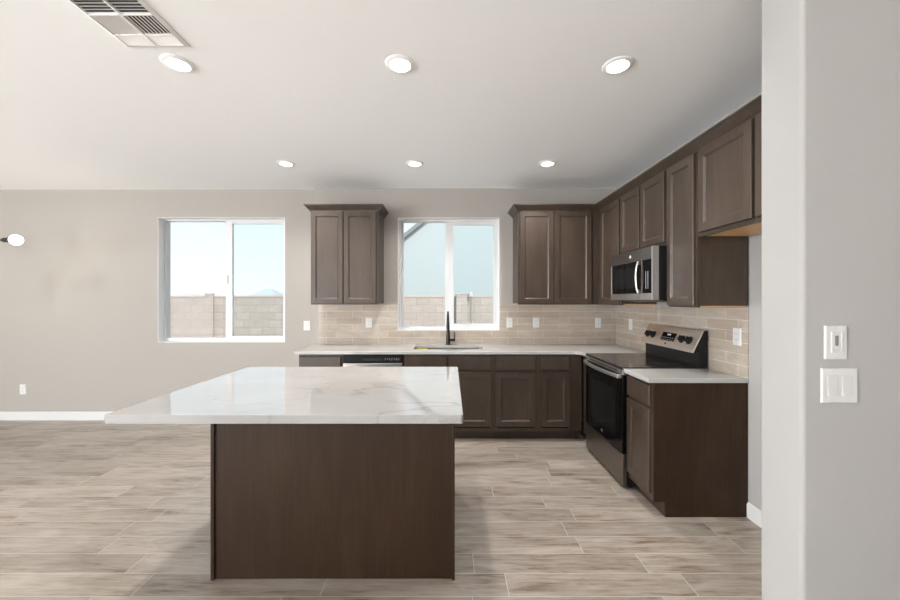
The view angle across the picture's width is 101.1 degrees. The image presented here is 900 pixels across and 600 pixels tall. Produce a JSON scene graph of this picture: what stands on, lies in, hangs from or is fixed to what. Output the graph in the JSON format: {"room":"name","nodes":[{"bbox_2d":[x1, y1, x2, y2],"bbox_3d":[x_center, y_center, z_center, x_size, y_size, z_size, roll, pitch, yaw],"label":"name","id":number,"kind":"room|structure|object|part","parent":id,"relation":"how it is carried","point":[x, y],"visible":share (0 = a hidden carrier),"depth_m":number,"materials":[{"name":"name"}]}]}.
{"room":"kitchen","nodes":[
{"label":"kitchen","id":0,"kind":"room"},
{"bbox_2d":[0,190,313,411],"bbox_3d":[-5.127,0.059,4.495,7.047,2.743,0.170,0,0,0],"label":"wall","id":1,"kind":"structure","parent":0,"point":[79,294],"depth_m":4.41,"materials":[{"name":"grey paint"}]},
{"bbox_2d":[20,384,25,393],"bbox_3d":[-5.087,1.064,4.405,0.072,0.118,0.008,0,0,0],"label":"wall outlet","id":2,"kind":"object","parent":1,"relation":"attached to","point":[22,386],"visible":1,"depth_m":4.40,"materials":[{"name":"grey plastic"}]},
{"bbox_2d":[0,412,110,419],"bbox_3d":[-5.052,1.380,4.404,6.896,0.100,0.013,0,0,0],"label":"baseboard","id":3,"kind":"structure","parent":1,"relation":"attached to","point":[3,415],"depth_m":4.40,"materials":[{"name":"grey"}]},
{"bbox_2d":[158,218,284,341],"bbox_3d":[-2.723,-0.239,4.489,1.512,1.486,0.162,0,0,0],"label":"window","id":4,"kind":"structure","parent":1,"relation":"in","point":[164,224],"depth_m":4.50,"materials":[{"name":"white"}]},
{"bbox_3d":[-3.092,-0.251,4.553,0.749,1.447,0.025,0,0,0],"label":"fixed sash","id":5,"kind":"part","parent":4,"relation":"part of","materials":[{"name":"clear glass"}]},
{"bbox_3d":[-2.354,-0.245,4.519,0.751,1.453,0.032,0,0,0],"label":"sliding sash","id":6,"kind":"part","parent":4,"relation":"part of","materials":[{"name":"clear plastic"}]},
{"bbox_2d":[304,321,309,329],"bbox_3d":[-1.705,0.306,4.405,0.076,0.112,0.010,0,0,0],"label":"light switch","id":7,"kind":"object","parent":1,"relation":"attached to","point":[306,323],"visible":1,"depth_m":4.40,"materials":[{"name":"white plastic"}]},
{"bbox_2d":[0,0,761,189],"bbox_3d":[-2.675,-1.388,-0.035,11.950,0.150,9.230,0,0,0],"label":"ceiling","id":8,"kind":"structure","parent":0,"point":[495,90],"depth_m":2.32,"materials":[{"name":"white paint"}]},
{"bbox_2d":[0,235,23,244],"bbox_3d":[-4.900,-0.689,3.700,1.220,1.247,0.130,0,0,0],"label":"chandelier","id":9,"kind":"object","parent":8,"relation":"hanging from","point":[14,239],"visible":1,"depth_m":3.68,"materials":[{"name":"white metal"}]},
{"bbox_3d":[-4.630,-0.600,3.700,0.500,0.047,0.047,0,0,0],"label":"arm","id":10,"kind":"part","parent":9,"relation":"part of","materials":[{"name":"black metal"}]},
{"bbox_3d":[-4.340,-0.600,3.700,0.100,0.100,0.100,0,0,0],"label":"bulb","id":11,"kind":"part","parent":9,"relation":"part of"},
{"bbox_2d":[67,0,190,46],"bbox_3d":[-1.506,-1.307,1.746,0.332,0.012,0.337,0,0,0],"label":"ceiling vent","id":12,"kind":"object","parent":8,"relation":"in","point":[134,23],"visible":1,"depth_m":1.74,"materials":[{"name":"white metal"}]},
{"bbox_3d":[-1.506,-1.312,1.746,0.292,0.001,0.297,0,0,0],"label":"duct shadow plate","id":13,"kind":"part","parent":12,"relation":"part of","materials":[{"name":"grey metal"}]},
{"bbox_2d":[159,54,195,72],"bbox_3d":[-1.510,-1.308,2.055,0.166,0.010,0.166,0,0,0],"label":"recessed light","id":14,"kind":"object","parent":8,"relation":"in","point":[174,62],"visible":1,"depth_m":2.05,"materials":[{"name":"white plastic"}]},
{"bbox_2d":[276,160,294,166],"bbox_3d":[-1.577,-1.308,3.557,0.166,0.010,0.166,0,0,0],"label":"recessed light","id":15,"kind":"object","parent":8,"relation":"in","point":[284,163],"visible":1,"depth_m":3.55,"materials":[{"name":"white plastic"}]},
{"bbox_2d":[385,54,414,73],"bbox_3d":[-0.278,-1.308,2.060,0.166,0.010,0.166,0,0,0],"label":"recessed light","id":16,"kind":"object","parent":8,"relation":"in","point":[397,63],"visible":1,"depth_m":2.05,"materials":[{"name":"white plastic"}]},
{"bbox_2d":[406,160,423,166],"bbox_3d":[-0.337,-1.308,3.557,0.166,0.010,0.166,0,0,0],"label":"recessed light","id":17,"kind":"object","parent":8,"relation":"in","point":[413,163],"visible":1,"depth_m":3.55,"materials":[{"name":"white plastic"}]},
{"bbox_2d":[539,160,555,166],"bbox_3d":[0.937,-1.308,3.557,0.166,0.010,0.166,0,0,0],"label":"recessed light","id":18,"kind":"object","parent":8,"relation":"in","point":[547,163],"visible":1,"depth_m":3.55,"materials":[{"name":"white plastic"}]},
{"bbox_2d":[602,56,633,74],"bbox_3d":[0.939,-1.308,2.070,0.166,0.010,0.166,0,0,0],"label":"recessed light","id":19,"kind":"object","parent":8,"relation":"in","point":[620,64],"visible":1,"depth_m":2.06,"materials":[{"name":"white plastic"}]},
{"bbox_2d":[0,420,761,599],"bbox_3d":[-2.675,1.480,-0.035,11.950,0.100,9.230,0,0,0],"label":"floor","id":20,"kind":"structure","parent":0,"point":[90,509],"depth_m":2.30,"materials":[{"name":"beige tile"}]},
{"bbox_2d":[299,354,343,366],"bbox_3d":[-1.308,0.988,4.043,0.445,0.884,0.630,0,0,0],"label":"base cabinet","id":21,"kind":"object","parent":20,"relation":"on","point":[305,360],"visible":0.12,"depth_m":3.73,"materials":[{"name":"brown wood"}]},
{"bbox_2d":[294,344,645,356],"bbox_3d":[0.201,0.531,3.956,3.527,0.030,0.806,0,0,0],"label":"countertop","id":22,"kind":"structure","parent":21,"relation":"on","point":[578,349],"depth_m":3.86,"materials":[{"name":"stone"}]},
{"bbox_2d":[415,348,480,348],"bbox_3d":[-0.019,0.651,4.038,0.766,0.209,0.357,0,0,0],"label":"sink","id":23,"kind":"object","parent":22,"relation":"in","point":[415,348],"visible":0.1,"depth_m":4.21,"materials":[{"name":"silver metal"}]},
{"bbox_2d":[445,311,454,344],"bbox_3d":[0.004,0.321,4.183,0.113,0.389,0.246,0,0,0],"label":"kitchen faucet","id":24,"kind":"object","parent":22,"relation":"on","point":[448,339],"visible":1,"depth_m":4.25,"materials":[{"name":"black metal"}]},
{"bbox_2d":[210,424,454,579],"bbox_3d":[-0.599,0.993,2.353,1.246,0.874,0.934,0,0,0],"label":"kitchen island","id":25,"kind":"object","parent":20,"relation":"on","point":[288,501],"visible":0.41,"depth_m":1.89,"materials":[{"name":"brown wood"}]},
{"bbox_3d":[-1.212,0.993,1.908,0.019,0.874,0.044,0,0,0],"label":"corner trim","id":26,"kind":"part","parent":25,"relation":"part of","materials":[{"name":"brown wood"}]},
{"bbox_2d":[104,367,462,423],"bbox_3d":[-0.749,0.536,2.261,1.616,0.040,1.202,0,0,0],"label":"island countertop","id":27,"kind":"structure","parent":25,"relation":"on","point":[249,395],"depth_m":1.96,"materials":[{"name":"white stone"}]},
{"bbox_3d":[0.018,0.993,1.908,0.012,0.874,0.044,0,0,0],"label":"corner trim","id":28,"kind":"part","parent":25,"relation":"part of","materials":[{"name":"brown wood"}]},
{"bbox_2d":[343,354,402,366],"bbox_3d":[-0.780,0.992,4.019,0.595,0.876,0.598,0,0,0],"label":"dishwasher","id":29,"kind":"object","parent":20,"relation":"on","point":[349,360],"visible":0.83,"depth_m":3.72,"materials":[{"name":"silver metal"}]},
{"bbox_3d":[-0.781,0.601,3.721,0.200,0.025,0.001,0,0,0],"label":"pocket handle","id":30,"kind":"part","parent":29,"relation":"part of","materials":[{"name":"black plastic"}]},
{"bbox_3d":[-0.780,0.977,3.736,0.593,0.677,0.021,0,0,0],"label":"door","id":31,"kind":"part","parent":29,"relation":"part of","materials":[{"name":"silver metal"}]},
{"bbox_3d":[-0.780,0.596,3.735,0.593,0.075,0.025,0,0,0],"label":"control panel","id":32,"kind":"part","parent":29,"relation":"part of","materials":[{"name":"black plastic"}]},
{"bbox_2d":[403,354,492,437],"bbox_3d":[-0.019,0.988,4.043,0.912,0.884,0.630,0,0,0],"label":"base cabinet","id":33,"kind":"object","parent":20,"relation":"on","point":[475,371],"visible":0.37,"depth_m":3.74,"materials":[{"name":"brown wood"}]},
{"bbox_3d":[-0.241,0.638,3.738,0.427,0.140,0.020,0,0,0],"label":"drawer","id":34,"kind":"part","parent":33,"relation":"part of","materials":[{"name":"brown wood"}]},
{"bbox_3d":[0.204,0.638,3.738,0.426,0.140,0.020,0,0,0],"label":"drawer","id":35,"kind":"part","parent":33,"relation":"part of","materials":[{"name":"brown wood"}]},
{"bbox_3d":[0.204,1.005,3.738,0.426,0.550,0.020,0,0,0],"label":"door","id":36,"kind":"part","parent":33,"relation":"part of","materials":[{"name":"brown wood"}]},
{"bbox_2d":[492,354,537,437],"bbox_3d":[0.665,0.988,4.043,0.455,0.884,0.630,0,0,0],"label":"base cabinet","id":37,"kind":"object","parent":20,"relation":"on","point":[515,376],"visible":0.75,"depth_m":3.74,"materials":[{"name":"brown wood"}]},
{"bbox_3d":[0.664,0.638,3.738,0.404,0.140,0.020,0,0,0],"label":"drawer","id":38,"kind":"part","parent":37,"relation":"part of","materials":[{"name":"brown wood"}]},
{"bbox_3d":[0.664,1.005,3.738,0.404,0.550,0.020,0,0,0],"label":"door","id":39,"kind":"part","parent":37,"relation":"part of","materials":[{"name":"brown wood"}]},
{"bbox_2d":[536,354,581,437],"bbox_3d":[1.114,0.988,4.043,0.440,0.884,0.630,0,0,0],"label":"base cabinet","id":40,"kind":"object","parent":20,"relation":"on","point":[559,375],"visible":0.77,"depth_m":3.74,"materials":[{"name":"brown wood"}]},
{"bbox_3d":[1.065,0.638,3.738,0.287,0.140,0.020,0,0,0],"label":"drawer","id":41,"kind":"part","parent":40,"relation":"part of","materials":[{"name":"brown wood"}]},
{"bbox_3d":[1.065,1.005,3.738,0.287,0.550,0.020,0,0,0],"label":"door","id":42,"kind":"part","parent":40,"relation":"part of","materials":[{"name":"brown wood"}]},
{"bbox_2d":[584,356,586,433],"bbox_3d":[1.648,0.988,3.638,0.610,0.884,0.165,0,0,0],"label":"base cabinet","id":43,"kind":"object","parent":20,"relation":"on","point":[585,421],"visible":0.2,"depth_m":3.67,"materials":[{"name":"brown wood"}]},
{"bbox_2d":[583,324,706,487],"bbox_3d":[1.592,0.830,3.168,0.701,1.200,0.764,0,0,0],"label":"electric range","id":44,"kind":"object","parent":20,"relation":"on","point":[667,347],"visible":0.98,"depth_m":3.03,"materials":[{"name":"black metal"}]},
{"bbox_3d":[1.271,0.581,3.168,0.060,0.032,0.722,0,0,0],"label":"handle","id":45,"kind":"part","parent":44,"relation":"part of","materials":[{"name":"silver metal"}]},
{"bbox_3d":[1.319,0.549,3.168,0.030,0.037,0.754,0,0,0],"label":"vent trim","id":46,"kind":"part","parent":44,"relation":"part of","materials":[{"name":"silver metal"}]},
{"bbox_3d":[1.318,1.284,3.168,0.032,0.236,0.754,0,0,0],"label":"storage drawer","id":47,"kind":"part","parent":44,"relation":"part of","materials":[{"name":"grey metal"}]},
{"bbox_3d":[1.317,0.865,3.168,0.034,0.586,0.754,0,0,0],"label":"oven door","id":48,"kind":"part","parent":44,"relation":"part of","materials":[{"name":"black glass"}]},
{"bbox_2d":[586,353,704,369],"bbox_3d":[1.611,0.519,3.168,0.622,0.021,0.762,0,0,0],"label":"cooktop","id":49,"kind":"object","parent":44,"relation":"in","point":[616,361],"depth_m":3.06,"materials":[{"name":"black glass"}]},
{"bbox_3d":[1.854,0.313,3.479,0.054,0.064,0.067,0,0,0],"label":"knob","id":50,"kind":"part","parent":44,"relation":"part of","materials":[{"name":"black plastic"}]},
{"bbox_3d":[1.854,0.313,3.394,0.054,0.064,0.067,0,0,0],"label":"knob","id":51,"kind":"part","parent":44,"relation":"part of","materials":[{"name":"black plastic"}]},
{"bbox_3d":[1.871,0.315,3.168,0.086,0.170,0.764,0,0,0],"label":"control panel","id":52,"kind":"part","parent":44,"relation":"part of","materials":[{"name":"silver metal"}]},
{"bbox_3d":[1.854,0.313,2.974,0.054,0.064,0.067,0,0,0],"label":"knob","id":53,"kind":"part","parent":44,"relation":"part of","materials":[{"name":"black plastic"}]},
{"bbox_3d":[1.854,0.313,2.884,0.054,0.064,0.067,0,0,0],"label":"knob","id":54,"kind":"part","parent":44,"relation":"part of","materials":[{"name":"black plastic"}]},
{"bbox_2d":[627,375,747,516],"bbox_3d":[1.642,0.988,2.609,0.638,0.884,0.348,0,0,0],"label":"base cabinet","id":55,"kind":"object","parent":20,"relation":"on","point":[687,443],"visible":0.83,"depth_m":2.44,"materials":[{"name":"brown wood"}]},
{"bbox_3d":[1.333,0.638,2.619,0.020,0.140,0.308,0,0,0],"label":"drawer","id":56,"kind":"part","parent":55,"relation":"part of","materials":[{"name":"brown wood"}]},
{"bbox_3d":[1.333,1.005,2.619,0.020,0.550,0.308,0,0,0],"label":"door","id":57,"kind":"part","parent":55,"relation":"part of","materials":[{"name":"brown wood"}]},
{"bbox_3d":[1.353,0.938,2.615,0.020,0.784,0.336,0,0,0],"label":"frame","id":58,"kind":"part","parent":55,"relation":"part of","materials":[{"name":"brown wood"}]},
{"bbox_2d":[624,369,748,382],"bbox_3d":[1.635,0.531,2.606,0.659,0.030,0.355,0,0,0],"label":"countertop","id":59,"kind":"structure","parent":55,"relation":"on","point":[647,375],"depth_m":2.50,"materials":[{"name":"stone"}]},
{"bbox_2d":[314,189,616,420],"bbox_3d":[0.256,0.059,4.470,3.718,2.743,0.220,0,0,0],"label":"wall","id":60,"kind":"structure","parent":0,"point":[400,203],"depth_m":4.36,"materials":[{"name":"grey paint"}]},
{"bbox_2d":[311,211,383,304],"bbox_3d":[-1.147,-0.479,4.185,0.735,1.058,0.350,0,0,0],"label":"upper cabinet","id":61,"kind":"object","parent":60,"relation":"attached to","point":[347,247],"visible":0.91,"depth_m":4.02,"materials":[{"name":"brown wood"}]},
{"bbox_3d":[-1.336,-0.462,4.020,0.346,1.000,0.020,0,0,0],"label":"door","id":62,"kind":"part","parent":61,"relation":"part of","materials":[{"name":"brown wood"}]},
{"bbox_2d":[303,204,388,217],"bbox_3d":[-1.147,-0.999,4.166,0.852,0.067,0.388,0,0,0],"label":"crown molding","id":63,"kind":"structure","parent":61,"relation":"attached to","point":[381,208],"depth_m":4.00,"materials":[{"name":"brown wood"}]},
{"bbox_3d":[-0.978,-0.462,4.020,0.350,1.000,0.020,0,0,0],"label":"door","id":64,"kind":"part","parent":61,"relation":"part of","materials":[{"name":"brown wood"}]},
{"bbox_2d":[398,218,498,329],"bbox_3d":[-0.017,-0.306,4.444,1.197,1.327,0.172,0,0,0],"label":"window","id":65,"kind":"structure","parent":60,"relation":"in","point":[449,222],"depth_m":4.46,"materials":[{"name":"white plastic"}]},
{"bbox_3d":[-0.313,-0.310,4.513,0.580,1.294,0.025,0,0,0],"label":"fixed sash","id":66,"kind":"part","parent":65,"relation":"part of","materials":[{"name":"clear glass"}]},
{"bbox_3d":[0.268,-0.305,4.479,0.605,1.300,0.032,0,0,0],"label":"sliding sash","id":67,"kind":"part","parent":65,"relation":"part of","materials":[{"name":"clear glass"}]},
{"bbox_2d":[319,304,615,343],"bbox_3d":[0.210,0.283,4.355,3.510,0.465,0.008,0,0,0],"label":"tile backsplash","id":68,"kind":"structure","parent":60,"relation":"attached to","point":[338,324],"depth_m":4.35,"materials":[{"name":"beige tile"}]},
{"bbox_2d":[366,318,371,327],"bbox_3d":[-0.954,0.265,4.346,0.072,0.118,0.008,0,0,0],"label":"wall outlet","id":69,"kind":"object","parent":68,"relation":"attached to","point":[368,320],"visible":1,"depth_m":4.34,"materials":[{"name":"grey plastic"}]},
{"bbox_2d":[506,318,512,327],"bbox_3d":[0.700,0.265,4.346,0.072,0.118,0.008,0,0,0],"label":"wall outlet","id":70,"kind":"object","parent":68,"relation":"attached to","point":[509,321],"visible":1,"depth_m":4.34,"materials":[{"name":"grey plastic"}]},
{"bbox_2d":[533,318,538,327],"bbox_3d":[1.012,0.265,4.346,0.072,0.118,0.008,0,0,0],"label":"wall outlet","id":71,"kind":"object","parent":68,"relation":"attached to","point":[535,320],"visible":1,"depth_m":4.34,"materials":[{"name":"grey plastic"}]},
{"bbox_2d":[595,318,600,327],"bbox_3d":[1.742,0.267,4.346,0.072,0.118,0.008,0,0,0],"label":"wall outlet","id":72,"kind":"object","parent":68,"relation":"attached to","point":[597,320],"visible":1,"depth_m":4.34,"materials":[{"name":"grey plastic"}]},
{"bbox_2d":[513,211,598,304],"bbox_3d":[1.179,-0.479,4.185,0.879,1.058,0.350,0,0,0],"label":"upper cabinet","id":73,"kind":"object","parent":60,"relation":"attached to","point":[556,253],"visible":0.85,"depth_m":4.02,"materials":[{"name":"brown wood"}]},
{"bbox_3d":[0.942,-0.462,4.020,0.363,1.000,0.020,0,0,0],"label":"door","id":74,"kind":"part","parent":73,"relation":"part of","materials":[{"name":"brown wood"}]},
{"bbox_3d":[1.337,-0.462,4.020,0.397,1.000,0.020,0,0,0],"label":"door","id":75,"kind":"part","parent":73,"relation":"part of","materials":[{"name":"brown wood"}]},
{"bbox_2d":[508,94,761,217],"bbox_3d":[1.151,-0.999,2.925,0.938,0.067,2.870,0,0,0],"label":"crown molding","id":76,"kind":"structure","parent":73,"relation":"attached to","point":[749,111],"depth_m":2.65,"materials":[{"name":"brown wood"}]},
{"bbox_2d":[617,92,761,510],"bbox_3d":[2.040,0.059,2.866,0.150,2.743,2.988,0,0,0],"label":"wall","id":77,"kind":"structure","parent":0,"point":[755,241],"depth_m":2.38,"materials":[{"name":"grey paint"}]},
{"bbox_2d":[599,199,655,304],"bbox_3d":[1.775,-0.479,3.763,0.350,1.058,0.530,0,0,0],"label":"upper cabinet","id":78,"kind":"object","parent":77,"relation":"attached to","point":[609,216],"visible":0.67,"depth_m":3.76,"materials":[{"name":"brown wood"}]},
{"bbox_3d":[1.610,-0.462,3.731,0.020,1.000,0.425,0,0,0],"label":"door","id":79,"kind":"part","parent":78,"relation":"part of","materials":[{"name":"brown wood"}]},
{"bbox_3d":[1.630,-0.479,3.763,0.020,1.058,0.530,0,0,0],"label":"frame","id":80,"kind":"part","parent":78,"relation":"part of","materials":[{"name":"brown wood"}]},
{"bbox_2d":[620,171,666,253],"bbox_3d":[1.775,-0.709,3.123,0.350,0.598,0.746,0,0,0],"label":"upper cabinet","id":81,"kind":"object","parent":77,"relation":"attached to","point":[643,210],"visible":0.38,"depth_m":3.04,"materials":[{"name":"brown wood"}]},
{"bbox_3d":[1.610,-0.699,3.308,0.020,0.527,0.340,0,0,0],"label":"door","id":82,"kind":"part","parent":81,"relation":"part of","materials":[{"name":"brown wood"}]},
{"bbox_2d":[611,245,666,301],"bbox_3d":[1.718,-0.194,3.107,0.493,0.425,0.712,0,0,0],"label":"microwave oven","id":83,"kind":"object","parent":81,"relation":"attached to","point":[640,275],"visible":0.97,"depth_m":2.94,"materials":[{"name":"silver metal"}]},
{"bbox_3d":[1.522,-0.204,3.183,0.030,0.404,0.559,0,0,0],"label":"door","id":84,"kind":"part","parent":83,"relation":"part of","materials":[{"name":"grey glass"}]},
{"bbox_3d":[1.524,-0.182,3.183,0.025,0.261,0.527,0,0,0],"label":"door glass","id":85,"kind":"part","parent":83,"relation":"part of","materials":[{"name":"black glass"}]},
{"bbox_3d":[1.512,-0.027,3.183,0.014,0.050,0.560,0,0,0],"label":"trim","id":86,"kind":"part","parent":83,"relation":"part of","materials":[{"name":"silver metal"}]},
{"bbox_3d":[1.492,-0.181,2.949,0.042,0.254,0.025,0,0,0],"label":"handle","id":87,"kind":"part","parent":83,"relation":"part of","materials":[{"name":"silver metal"}]},
{"bbox_3d":[1.522,-0.204,2.833,0.030,0.404,0.137,0,0,0],"label":"control panel","id":88,"kind":"part","parent":83,"relation":"part of","materials":[{"name":"black glass"}]},
{"bbox_3d":[1.507,-0.027,2.833,0.004,0.050,0.137,0,0,0],"label":"trim","id":89,"kind":"part","parent":83,"relation":"part of","materials":[{"name":"silver metal"}]},
{"bbox_3d":[1.529,-0.204,2.757,0.048,0.404,0.013,0,0,0],"label":"edge trim","id":90,"kind":"part","parent":83,"relation":"part of","materials":[{"name":"silver metal"}]},
{"bbox_3d":[1.610,-0.699,2.943,0.020,0.527,0.342,0,0,0],"label":"door","id":91,"kind":"part","parent":81,"relation":"part of","materials":[{"name":"brown wood"}]},
{"bbox_3d":[1.630,-0.709,3.123,0.020,0.598,0.746,0,0,0],"label":"frame","id":92,"kind":"part","parent":81,"relation":"part of","materials":[{"name":"brown wood"}]},
{"bbox_2d":[616,305,748,377],"bbox_3d":[1.960,0.283,3.391,0.008,0.465,1.919,0,0,0],"label":"tile backsplash","id":93,"kind":"structure","parent":77,"relation":"attached to","point":[719,323],"depth_m":2.80,"materials":[{"name":"beige tile"}]},
{"bbox_2d":[629,319,632,329],"bbox_3d":[1.951,0.265,4.000,0.008,0.118,0.072,0,0,0],"label":"wall outlet","id":94,"kind":"object","parent":93,"relation":"attached to","point":[630,320],"visible":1,"depth_m":3.98,"materials":[{"name":"grey plastic"}]},
{"bbox_2d":[733,328,741,345],"bbox_3d":[1.951,0.250,2.517,0.008,0.118,0.072,0,0,0],"label":"wall outlet","id":95,"kind":"object","parent":93,"relation":"attached to","point":[737,332],"visible":1,"depth_m":2.51,"materials":[{"name":"grey plastic"}]},
{"bbox_2d":[667,153,747,307],"bbox_3d":[1.775,-0.479,2.586,0.350,1.058,0.324,0,0,0],"label":"upper cabinet","id":96,"kind":"object","parent":77,"relation":"attached to","point":[706,271],"visible":0.69,"depth_m":2.44,"materials":[{"name":"brown wood"}]},
{"bbox_3d":[1.610,-0.462,2.585,0.020,1.000,0.298,0,0,0],"label":"door","id":97,"kind":"part","parent":96,"relation":"part of","materials":[{"name":"brown wood"}]},
{"bbox_3d":[1.630,-0.479,2.586,0.020,1.058,0.324,0,0,0],"label":"frame","id":98,"kind":"part","parent":96,"relation":"part of","materials":[{"name":"brown wood"}]},
{"bbox_2d":[698,113,761,236],"bbox_3d":[1.775,-0.709,1.956,0.350,0.598,0.930,0,0,0],"label":"upper cabinet","id":99,"kind":"object","parent":77,"relation":"attached to","point":[729,167],"visible":0.33,"depth_m":2.12,"materials":[{"name":"brown wood"}]},
{"bbox_3d":[1.630,-0.709,1.956,0.020,0.598,0.930,0,0,0],"label":"frame","id":100,"kind":"part","parent":99,"relation":"part of","materials":[{"name":"brown wood"}]},
{"bbox_3d":[1.610,-0.699,1.732,0.020,0.526,0.422,0,0,0],"label":"door","id":101,"kind":"part","parent":99,"relation":"part of","materials":[{"name":"brown wood"}]},
{"bbox_2d":[747,502,761,527],"bbox_3d":[1.958,1.380,1.903,0.013,0.100,1.061,0,0,0],"label":"baseboard","id":102,"kind":"structure","parent":77,"relation":"attached to","point":[754,514],"depth_m":2.37,"materials":[{"name":"grey wood"}]},
{"bbox_2d":[762,0,899,599],"bbox_3d":[2.221,0.059,1.283,2.157,2.743,0.166,0,0,0],"label":"wall","id":103,"kind":"structure","parent":0,"point":[831,68],"depth_m":1.20,"materials":[{"name":"grey paint"}]},
{"bbox_2d":[824,325,846,358],"bbox_3d":[1.247,0.137,1.194,0.071,0.109,0.012,0,0,0],"label":"dimmer switch","id":104,"kind":"object","parent":103,"relation":"attached to","point":[835,336],"visible":1,"depth_m":1.19,"materials":[{"name":"grey plastic"}]},
{"bbox_3d":[1.247,0.137,1.192,0.035,0.068,0.004,0,0,0],"label":"dimmer frame","id":105,"kind":"part","parent":104,"relation":"part of","materials":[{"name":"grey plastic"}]},
{"bbox_2d":[820,368,856,402],"bbox_3d":[1.258,0.277,1.195,0.116,0.112,0.010,0,0,0],"label":"light switch","id":106,"kind":"object","parent":103,"relation":"attached to","point":[837,385],"visible":1,"depth_m":1.19,"materials":[{"name":"grey plastic"}]},
{"bbox_3d":[1.235,0.277,1.193,0.035,0.068,0.001,0,0,0],"label":"rocker frame","id":107,"kind":"part","parent":106,"relation":"part of","materials":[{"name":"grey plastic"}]},
{"bbox_3d":[1.282,0.277,1.193,0.035,0.068,0.001,0,0,0],"label":"rocker frame","id":108,"kind":"part","parent":106,"relation":"part of","materials":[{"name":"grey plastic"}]},
{"label":"outside","id":109,"kind":"structure","parent":0,"visible":0},
{"bbox_3d":[-15.000,1.880,67.300,150.000,0.200,125.400,0,0,0],"label":"ground","id":110,"kind":"structure","parent":109,"visible":0},
{"bbox_2d":[175,293,204,295],"bbox_3d":[-56.000,0.155,80.000,11.000,3.250,9.000,0,0,0],"label":"house","id":111,"kind":"structure","parent":110,"relation":"on","point":[187,294],"depth_m":79.13,"materials":[{"name":"grey paint"}]},
{"bbox_2d":[204,293,214,336],"bbox_3d":[-6.150,0.802,9.465,0.240,1.955,0.070,0,0,0],"label":"pier","id":112,"kind":"structure","parent":110,"relation":"on","point":[209,297],"depth_m":9.45,"materials":[{"name":"concrete"}]},
{"bbox_2d":[249,289,282,295],"bbox_3d":[-39.200,-0.345,80.000,8.000,4.250,9.000,0,0,0],"label":"mountain","id":113,"kind":"structure","parent":110,"relation":"on","point":[266,292],"depth_m":78.34,"materials":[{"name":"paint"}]},
{"bbox_2d":[171,296,492,336],"bbox_3d":[-2.000,0.833,9.575,28.000,1.895,0.170,0,0,0],"label":"fence","id":114,"kind":"object","parent":110,"relation":"on","point":[253,315],"visible":0.02,"depth_m":9.50,"materials":[{"name":"concrete"}]},
{"bbox_2d":[404,223,492,295],"bbox_3d":[3.400,-2.265,17.500,12.600,8.090,9.320,0,0,0],"label":"sky","id":115,"kind":"structure","parent":110,"relation":"on","point":[424,243],"depth_m":13.00,"materials":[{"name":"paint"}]},
{"bbox_2d":[455,293,468,322],"bbox_3d":[0.320,0.802,9.385,0.360,1.955,0.230,0,0,0],"label":"pier","id":116,"kind":"structure","parent":110,"relation":"on","point":[462,299],"depth_m":9.29,"materials":[{"name":"concrete"}]},
{"bbox_2d":[469,292,472,322],"bbox_3d":[0.520,0.785,9.200,0.110,1.990,0.110,0,0,0],"label":"pipe","id":117,"kind":"object","parent":110,"relation":"on","point":[470,293],"visible":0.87,"depth_m":9.19,"materials":[{"name":"grey metal"}]}
]}

